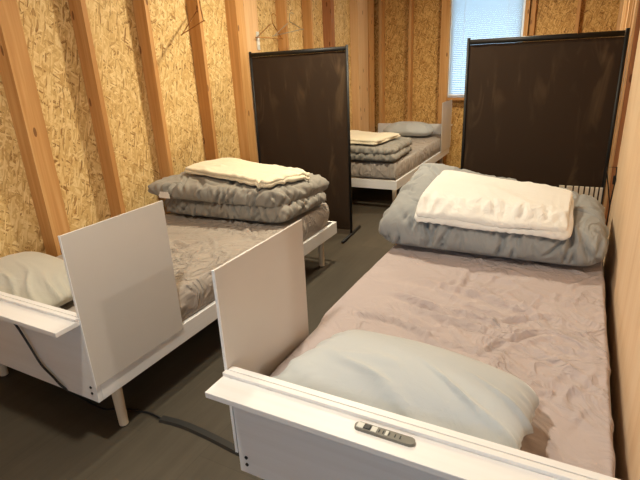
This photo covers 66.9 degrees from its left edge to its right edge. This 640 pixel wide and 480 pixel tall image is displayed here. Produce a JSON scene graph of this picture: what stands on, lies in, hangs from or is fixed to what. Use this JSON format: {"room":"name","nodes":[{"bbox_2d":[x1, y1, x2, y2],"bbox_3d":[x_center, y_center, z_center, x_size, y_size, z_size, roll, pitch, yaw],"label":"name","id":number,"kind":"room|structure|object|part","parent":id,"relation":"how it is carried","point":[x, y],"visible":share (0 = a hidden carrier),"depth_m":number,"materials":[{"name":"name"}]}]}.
{"room":"dormitory","nodes":[
{"label":"dormitory","id":0,"kind":"room"},
{"bbox_2d":[0,0,351,257],"bbox_3d":[-1.209,-0.904,3.078,0.020,2.450,8.350,8,22,27],"label":"wall","id":1,"kind":"structure","parent":0,"point":[47,26],"depth_m":2.99,"materials":[{"name":"beige wood"}]},
{"bbox_2d":[0,0,69,256],"bbox_3d":[-1.489,-0.662,2.450,0.102,2.450,0.105,8,22,27],"label":"wall stud","id":2,"kind":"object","parent":1,"relation":"attached to","point":[16,72],"depth_m":2.45,"materials":[{"name":"brown wood"}]},
{"bbox_2d":[68,0,125,217],"bbox_3d":[-1.294,-0.799,2.800,0.102,2.450,0.032,8,22,27],"label":"trim","id":3,"kind":"structure","parent":1,"relation":"attached to","point":[78,12],"depth_m":2.79,"materials":[{"name":"brown wood"}]},
{"bbox_2d":[132,0,173,213],"bbox_3d":[-1.084,-0.945,3.175,0.102,2.450,0.032,8,22,27],"label":"trim","id":4,"kind":"structure","parent":1,"relation":"attached to","point":[140,7],"depth_m":3.14,"materials":[{"name":"brown wood"}]},
{"bbox_2d":[181,0,204,35],"bbox_3d":[-0.844,-1.491,3.174,0.171,0.278,0.399,-6,20,-10],"label":"wire hanger","id":5,"kind":"object","parent":1,"relation":"attached to","point":[184,31],"visible":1,"depth_m":3.20,"materials":[{"name":"brown metal"}]},
{"bbox_2d":[186,0,218,160],"bbox_3d":[-0.858,-1.103,3.579,0.102,2.450,0.032,8,22,27],"label":"trim","id":6,"kind":"structure","parent":1,"relation":"attached to","point":[196,33],"depth_m":3.54,"materials":[{"name":"brown wood"}]},
{"bbox_2d":[224,0,257,162],"bbox_3d":[-0.639,-1.255,3.971,0.102,2.450,0.105,8,22,27],"label":"trim","id":7,"kind":"structure","parent":1,"relation":"attached to","point":[234,9],"depth_m":3.91,"materials":[{"name":"brown wood"}]},
{"bbox_2d":[243,0,259,162],"bbox_3d":[-0.573,-1.303,4.093,0.098,2.450,0.188,8,22,27],"label":"trim","id":8,"kind":"structure","parent":1,"relation":"attached to","point":[250,6],"depth_m":3.92,"materials":[{"name":"brown wood"}]},
{"bbox_2d":[256,32,259,49],"bbox_3d":[-0.510,-1.645,4.001,0.012,0.140,0.036,8,22,27],"label":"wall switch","id":9,"kind":"object","parent":1,"relation":"attached to","point":[257,33],"visible":0.94,"depth_m":4.00,"materials":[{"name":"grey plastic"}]},
{"bbox_2d":[255,13,282,39],"bbox_3d":[-0.441,-1.768,4.013,0.232,0.213,0.161,-8,21,-15],"label":"wire hanger","id":10,"kind":"object","parent":1,"relation":"attached to","point":[273,13],"visible":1,"depth_m":4.01,"materials":[{"name":"brown metal"}]},
{"bbox_2d":[275,0,289,50],"bbox_3d":[-0.318,-1.479,4.544,0.102,2.450,0.032,8,22,27],"label":"trim","id":11,"kind":"structure","parent":1,"relation":"attached to","point":[280,5],"depth_m":4.36,"materials":[{"name":"brown wood"}]},
{"bbox_2d":[272,12,303,36],"bbox_3d":[-0.281,-1.886,4.231,0.278,0.202,0.214,-3,20,-1],"label":"wire hanger","id":12,"kind":"object","parent":1,"relation":"attached to","point":[291,12],"visible":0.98,"depth_m":4.19,"materials":[{"name":"metal"}]},
{"bbox_2d":[301,0,313,53],"bbox_3d":[-0.095,-1.634,4.943,0.102,2.450,0.032,8,22,27],"label":"trim","id":13,"kind":"structure","parent":1,"relation":"attached to","point":[307,12],"depth_m":4.75,"materials":[{"name":"brown wood"}]},
{"bbox_2d":[322,0,334,51],"bbox_3d":[0.117,-1.782,5.322,0.102,2.450,0.080,8,22,27],"label":"trim","id":14,"kind":"structure","parent":1,"relation":"attached to","point":[327,5],"depth_m":5.11,"materials":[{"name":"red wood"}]},
{"bbox_2d":[349,0,368,131],"bbox_3d":[0.493,-2.044,5.994,0.102,2.450,0.302,8,22,27],"label":"trim","id":15,"kind":"structure","parent":1,"relation":"attached to","point":[358,9],"depth_m":5.88,"materials":[{"name":"brown wood"}]},
{"bbox_2d":[367,0,374,131],"bbox_3d":[0.621,-2.133,6.222,0.102,2.450,0.170,8,22,27],"label":"trim","id":16,"kind":"structure","parent":1,"relation":"attached to","point":[370,3],"depth_m":6.15,"materials":[{"name":"brown wood"}]},
{"bbox_2d":[0,168,459,479],"bbox_3d":[1.315,0.603,2.253,5.750,0.050,8.550,8,22,27],"label":"floor","id":17,"kind":"structure","parent":0,"point":[47,432],"depth_m":2.08,"materials":[{"name":"grey wood"}]},
{"bbox_2d":[0,200,336,426],"bbox_3d":[-0.810,0.028,2.755,0.984,0.882,2.142,8,22,27],"label":"bed","id":18,"kind":"object","parent":17,"relation":"on","point":[127,317],"visible":0.73,"depth_m":1.85,"materials":[{"name":"white wood"}]},
{"bbox_3d":[-1.563,0.532,2.341,0.048,0.275,0.048,8,22,27],"label":"leg","id":19,"kind":"part","parent":18,"relation":"part of","materials":[{"name":"brown wood"}]},
{"bbox_2d":[0,300,79,337],"bbox_3d":[-1.290,0.245,1.869,0.980,0.018,0.094,8,22,27],"label":"shelf","id":20,"kind":"object","parent":18,"relation":"attached to","point":[52,321],"depth_m":1.72,"materials":[{"name":"white wood"}]},
{"bbox_3d":[-1.257,0.377,1.971,0.970,0.363,0.020,8,22,27],"label":"headboard","id":21,"kind":"part","parent":18,"relation":"part of","materials":[{"name":"white wood"}]},
{"bbox_2d":[14,324,160,418],"bbox_3d":[-0.937,0.504,1.939,0.508,0.552,0.130,-7,20,-12],"label":"power cord","id":22,"kind":"object","parent":18,"relation":"hanging from","point":[16,326],"visible":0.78,"depth_m":1.89,"materials":[{"name":"black plastic"}]},
{"bbox_3d":[-0.821,0.632,1.965,0.048,0.275,0.048,8,22,27],"label":"leg","id":23,"kind":"part","parent":18,"relation":"part of","materials":[{"name":"brown wood"}]},
{"bbox_2d":[57,202,328,320],"bbox_3d":[-0.792,0.064,2.804,0.969,0.168,1.979,8,22,27],"label":"mattress","id":24,"kind":"object","parent":18,"relation":"on","point":[199,245],"visible":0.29,"depth_m":2.71,"materials":[{"name":"grey fabric"}]},
{"bbox_2d":[0,251,72,306],"bbox_3d":[-1.290,0.159,2.160,0.655,0.131,0.403,8,22,27],"label":"pillow","id":25,"kind":"object","parent":24,"relation":"on","point":[35,276],"visible":0.74,"depth_m":2.02,"materials":[{"name":"fabric"}]},
{"bbox_2d":[148,172,328,222],"bbox_3d":[-0.510,-0.330,3.237,1.020,0.248,0.770,8,22,27],"label":"duvet","id":26,"kind":"object","parent":24,"relation":"on","point":[185,193],"visible":0.8,"depth_m":3.02,"materials":[{"name":"grey fabric"}]},
{"bbox_2d":[184,157,309,188],"bbox_3d":[-0.486,-0.445,3.188,0.783,0.106,0.407,11,24,33],"label":"folded blanket","id":27,"kind":"object","parent":26,"relation":"on","point":[250,173],"visible":1,"depth_m":3.10,"materials":[{"name":"white fabric"}]},
{"bbox_3d":[-0.362,0.237,2.643,0.022,0.085,2.006,8,22,27],"label":"rail","id":28,"kind":"part","parent":18,"relation":"part of","materials":[{"name":"white wood"}]},
{"bbox_3d":[0.008,0.055,3.447,0.048,0.275,0.048,8,22,27],"label":"leg","id":29,"kind":"part","parent":18,"relation":"part of","materials":[{"name":"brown wood"}]},
{"bbox_3d":[-0.313,-0.146,3.693,0.970,0.085,0.020,8,22,27],"label":"foot rail","id":30,"kind":"part","parent":18,"relation":"part of","materials":[{"name":"white wood"}]},
{"bbox_2d":[159,415,238,455],"bbox_3d":[-0.376,0.789,1.879,0.667,0.010,0.058,9,23,29],"label":"cable cover","id":31,"kind":"object","parent":17,"relation":"on","point":[221,442],"visible":0.66,"depth_m":1.94,"materials":[{"name":"grey plastic"}]},
{"bbox_2d":[249,44,360,243],"bbox_3d":[-0.149,-0.782,3.996,0.854,1.497,0.420,6,22,23],"label":"privacy screen","id":32,"kind":"object","parent":17,"relation":"on","point":[301,102],"visible":0.74,"depth_m":3.91,"materials":[{"name":"brown fabric"}]},
{"bbox_3d":[-0.530,-0.829,4.155,0.021,1.466,0.021,6,22,23],"label":"post","id":33,"kind":"part","parent":32,"relation":"part of","materials":[{"name":"black metal"}]},
{"bbox_3d":[0.231,-0.753,3.831,0.021,1.474,0.021,6,22,23],"label":"post","id":34,"kind":"part","parent":32,"relation":"part of","materials":[{"name":"black metal"}]},
{"bbox_2d":[351,100,451,202],"bbox_3d":[0.780,-1.080,5.597,0.984,0.882,2.142,8,22,27],"label":"bed","id":35,"kind":"object","parent":17,"relation":"on","point":[444,128],"visible":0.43,"depth_m":5.59,"materials":[{"name":"white wood"}]},
{"bbox_3d":[0.296,-0.571,4.783,0.970,0.085,0.020,8,22,27],"label":"foot rail","id":36,"kind":"part","parent":35,"relation":"part of","materials":[{"name":"white wood"}]},
{"bbox_3d":[0.728,-0.447,4.734,0.048,0.275,0.048,8,22,27],"label":"leg","id":37,"kind":"part","parent":35,"relation":"part of","materials":[{"name":"white wood"}]},
{"bbox_2d":[351,134,440,178],"bbox_3d":[0.764,-1.020,5.585,0.969,0.168,1.979,8,22,27],"label":"mattress","id":38,"kind":"object","parent":35,"relation":"on","point":[423,147],"visible":0.41,"depth_m":4.77,"materials":[{"name":"grey fabric"}]},
{"bbox_2d":[351,136,412,161],"bbox_3d":[0.449,-0.962,4.980,0.946,0.160,0.760,8,22,27],"label":"duvet","id":39,"kind":"object","parent":38,"relation":"on","point":[391,150],"visible":0.52,"depth_m":4.64,"materials":[{"name":"grey fabric"}]},
{"bbox_2d":[350,130,400,144],"bbox_3d":[0.412,-1.054,4.935,0.711,0.078,0.552,8,22,27],"label":"folded blanket","id":40,"kind":"object","parent":39,"relation":"on","point":[356,136],"visible":0.66,"depth_m":4.79,"materials":[{"name":"white fabric"}]},
{"bbox_2d":[383,121,433,135],"bbox_3d":[1.127,-1.413,6.121,0.643,0.164,0.401,8,22,27],"label":"pillow","id":41,"kind":"object","parent":38,"relation":"on","point":[404,128],"visible":0.84,"depth_m":5.97,"materials":[{"name":"white fabric"}]},
{"bbox_3d":[1.227,-1.354,6.411,0.970,0.363,0.020,8,22,27],"label":"headboard","id":42,"kind":"part","parent":35,"relation":"part of","materials":[{"name":"white wood"}]},
{"bbox_3d":[1.185,-0.841,5.407,0.022,0.085,2.006,8,22,27],"label":"rail","id":43,"kind":"part","parent":35,"relation":"part of","materials":[{"name":"white wood"}]},
{"bbox_2d":[205,219,619,479],"bbox_3d":[0.628,0.236,1.988,0.984,0.882,2.142,8,22,27],"label":"bed","id":44,"kind":"object","parent":17,"relation":"on","point":[283,430],"visible":0.59,"depth_m":1.28,"materials":[{"name":"white wood"}]},
{"bbox_2d":[356,422,364,427],"bbox_3d":[0.094,0.429,1.124,0.016,0.001,0.017,8,22,27],"label":"switch plate","id":45,"kind":"object","parent":44,"relation":"attached to","point":[358,424],"depth_m":1.12,"materials":[{"name":"grey plastic"}]},
{"bbox_2d":[363,424,370,429],"bbox_3d":[0.109,0.430,1.116,0.016,0.002,0.014,8,22,27],"label":"switch","id":46,"kind":"object","parent":44,"relation":"attached to","point":[365,426],"depth_m":1.11,"materials":[{"name":"black plastic"}]},
{"bbox_2d":[370,426,377,431],"bbox_3d":[0.124,0.433,1.109,0.013,0.001,0.017,8,22,27],"label":"switch plate","id":47,"kind":"object","parent":44,"relation":"attached to","point":[372,428],"depth_m":1.11,"materials":[{"name":"grey plastic"}]},
{"bbox_2d":[205,376,559,479],"bbox_3d":[0.151,0.453,1.100,0.980,0.018,0.094,8,22,27],"label":"shelf","id":48,"kind":"object","parent":44,"relation":"attached to","point":[449,455],"depth_m":1.10,"materials":[{"name":"white wood"}]},
{"bbox_3d":[0.185,0.585,1.202,0.970,0.363,0.020,8,22,27],"label":"headboard","id":49,"kind":"part","parent":44,"relation":"part of","materials":[{"name":"white wood"}]},
{"bbox_2d":[269,244,615,477],"bbox_3d":[0.640,0.271,2.040,0.991,0.168,1.979,8,22,27],"label":"mattress","id":50,"kind":"object","parent":44,"relation":"on","point":[542,324],"visible":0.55,"depth_m":1.77,"materials":[{"name":"grey fabric"}]},
{"bbox_2d":[272,329,538,449],"bbox_3d":[0.225,0.370,1.348,0.705,0.147,0.378,8,22,27],"label":"pillow","id":51,"kind":"object","parent":50,"relation":"on","point":[420,381],"visible":0.88,"depth_m":1.23,"materials":[{"name":"white fabric"}]},
{"bbox_2d":[379,163,608,265],"bbox_3d":[0.917,-0.177,2.557,1.075,0.293,0.838,8,22,27],"label":"duvet","id":52,"kind":"object","parent":50,"relation":"on","point":[587,245],"visible":0.53,"depth_m":2.28,"materials":[{"name":"grey fabric"}]},
{"bbox_2d":[414,170,573,239],"bbox_3d":[0.876,-0.194,2.391,0.704,0.176,0.524,8,22,27],"label":"folded blanket","id":53,"kind":"object","parent":52,"relation":"on","point":[453,198],"visible":1,"depth_m":2.28,"materials":[{"name":"white fabric"}]},
{"bbox_2d":[460,28,629,203],"bbox_3d":[1.391,-0.563,3.202,0.912,1.485,0.420,9,23,29],"label":"privacy screen","id":54,"kind":"object","parent":17,"relation":"on","point":[540,111],"visible":0.6,"depth_m":3.08,"materials":[{"name":"brown fabric"}]},
{"bbox_3d":[1.007,-0.633,3.414,0.021,1.462,0.021,9,23,29],"label":"post","id":55,"kind":"part","parent":54,"relation":"part of","materials":[{"name":"black metal"}]},
{"bbox_3d":[1.774,-0.513,2.983,0.021,1.458,0.021,9,23,29],"label":"post","id":56,"kind":"part","parent":54,"relation":"part of","materials":[{"name":"black metal"}]},
{"bbox_2d":[559,185,604,212],"bbox_3d":[1.527,-0.014,2.889,0.245,0.655,0.145,8,22,27],"label":"slatted panel","id":57,"kind":"object","parent":17,"relation":"on","point":[581,189],"visible":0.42,"depth_m":2.71,"materials":[{"name":"white metal"}]},
{"bbox_2d":[601,167,616,225],"bbox_3d":[1.579,-0.026,2.719,0.055,0.779,0.020,8,22,27],"label":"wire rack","id":58,"kind":"object","parent":17,"relation":"on","point":[606,172],"visible":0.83,"depth_m":2.62,"materials":[{"name":"black metal"}]},
{"bbox_2d":[374,0,619,167],"bbox_3d":[3.183,-1.921,5.290,5.570,2.450,0.020,8,22,27],"label":"wall","id":59,"kind":"structure","parent":0,"point":[552,16],"depth_m":6.17,"materials":[{"name":"brown wood"}]},
{"bbox_2d":[378,0,384,122],"bbox_3d":[0.820,-2.215,6.421,0.051,2.450,0.104,8,22,27],"label":"trim","id":60,"kind":"structure","parent":59,"relation":"attached to","point":[381,3],"depth_m":6.33,"materials":[{"name":"brown wood"}]},
{"bbox_2d":[407,0,413,120],"bbox_3d":[1.168,-2.168,6.244,0.035,2.450,0.104,8,22,27],"label":"trim","id":61,"kind":"structure","parent":59,"relation":"attached to","point":[411,2],"depth_m":6.17,"materials":[{"name":"brown wood"}]},
{"bbox_2d":[436,0,451,164],"bbox_3d":[1.554,-2.116,6.048,0.104,2.450,0.104,8,22,27],"label":"trim","id":62,"kind":"structure","parent":59,"relation":"attached to","point":[446,4],"depth_m":5.95,"materials":[{"name":"brown wood"}]},
{"bbox_2d":[447,0,525,99],"bbox_3d":[1.962,-2.331,5.750,0.827,1.280,0.118,8,22,27],"label":"window","id":63,"kind":"structure","parent":59,"relation":"in","point":[524,5],"depth_m":5.91,"materials":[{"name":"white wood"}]},
{"bbox_3d":[1.980,-2.344,5.782,0.755,1.148,0.004,8,22,27],"label":"pane","id":64,"kind":"part","parent":63,"relation":"part of","materials":[{"name":"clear glass"}]},
{"bbox_2d":[449,0,523,95],"bbox_3d":[1.937,-2.314,5.704,0.787,1.169,0.032,8,22,27],"label":"blind","id":65,"kind":"object","parent":63,"relation":"attached to","point":[506,10],"visible":0.58,"depth_m":5.67,"materials":[{"name":"white"}]},
{"bbox_3d":[1.714,-2.334,5.804,0.004,1.148,0.004,8,22,27],"label":"ladder cord","id":66,"kind":"part","parent":65,"relation":"part of","materials":[{"name":"white fabric"}]},
{"bbox_2d":[523,0,530,35],"bbox_3d":[2.360,-2.007,5.640,0.046,2.450,0.104,8,22,27],"label":"trim","id":67,"kind":"structure","parent":59,"relation":"attached to","point":[528,2],"depth_m":5.42,"materials":[{"name":"brown wood"}]},
{"bbox_2d":[529,0,537,41],"bbox_3d":[2.418,-1.999,5.610,0.045,2.450,0.104,8,22,27],"label":"trim","id":68,"kind":"structure","parent":59,"relation":"attached to","point":[534,2],"depth_m":5.39,"materials":[{"name":"brown wood"}]},
{"bbox_2d":[574,0,581,32],"bbox_3d":[2.815,-1.946,5.409,0.035,2.450,0.104,8,22,27],"label":"trim","id":69,"kind":"structure","parent":59,"relation":"attached to","point":[579,1],"depth_m":5.20,"materials":[{"name":"brown wood"}]},
{"bbox_2d":[616,0,623,36],"bbox_3d":[3.193,-1.895,5.218,0.099,2.450,0.104,8,22,27],"label":"trim","id":70,"kind":"structure","parent":59,"relation":"attached to","point":[621,1],"depth_m":5.03,"materials":[{"name":"brown wood"}]},
{"bbox_2d":[603,31,639,479],"bbox_3d":[1.127,-0.491,1.623,0.012,2.450,2.160,8,22,27],"label":"wall","id":71,"kind":"structure","parent":0,"point":[621,262],"depth_m":1.70,"materials":[{"name":"beige wood"}]},
{"bbox_3d":[1.998,-1.017,2.958,0.020,2.450,5.510,8,22,27],"label":"wall partition","id":72,"kind":"structure","parent":0,"visible":0},
{"bbox_2d":[602,0,635,204],"bbox_3d":[2.121,-1.149,3.304,0.102,2.450,0.040,8,22,27],"label":"trim","id":73,"kind":"structure","parent":72,"relation":"attached to","point":[633,5],"depth_m":3.30,"materials":[{"name":"brown wood"}]},
{"bbox_2d":[603,0,639,214],"bbox_3d":[1.795,-0.967,2.845,0.014,2.450,0.096,8,22,27],"label":"trim","id":74,"kind":"structure","parent":72,"relation":"attached to","point":[636,1],"depth_m":2.86,"materials":[{"name":"brown wood"}]},
{"bbox_2d":[605,1,639,225],"bbox_3d":[1.848,-0.960,2.819,0.104,2.450,0.105,8,22,27],"label":"trim","id":75,"kind":"structure","parent":72,"relation":"attached to","point":[637,26],"depth_m":2.85,"materials":[{"name":"brown wood"}]},
{"bbox_2d":[619,0,626,36],"bbox_3d":[2.755,-1.591,4.438,0.102,2.450,0.105,8,22,27],"label":"trim","id":76,"kind":"structure","parent":72,"relation":"attached to","point":[625,1],"depth_m":4.27,"materials":[{"name":"brown wood"}]},
{"bbox_2d":[622,0,628,29],"bbox_3d":[2.539,-1.440,4.052,0.102,2.450,0.030,8,22,27],"label":"trim","id":77,"kind":"structure","parent":72,"relation":"attached to","point":[627,2],"depth_m":3.92,"materials":[{"name":"brown wood"}]},
{"bbox_2d":[625,0,632,31],"bbox_3d":[2.339,-1.301,3.694,0.102,2.450,0.105,8,22,27],"label":"trim","id":78,"kind":"structure","parent":72,"relation":"attached to","point":[630,1],"depth_m":3.54,"materials":[{"name":"brown wood"}]}
]}

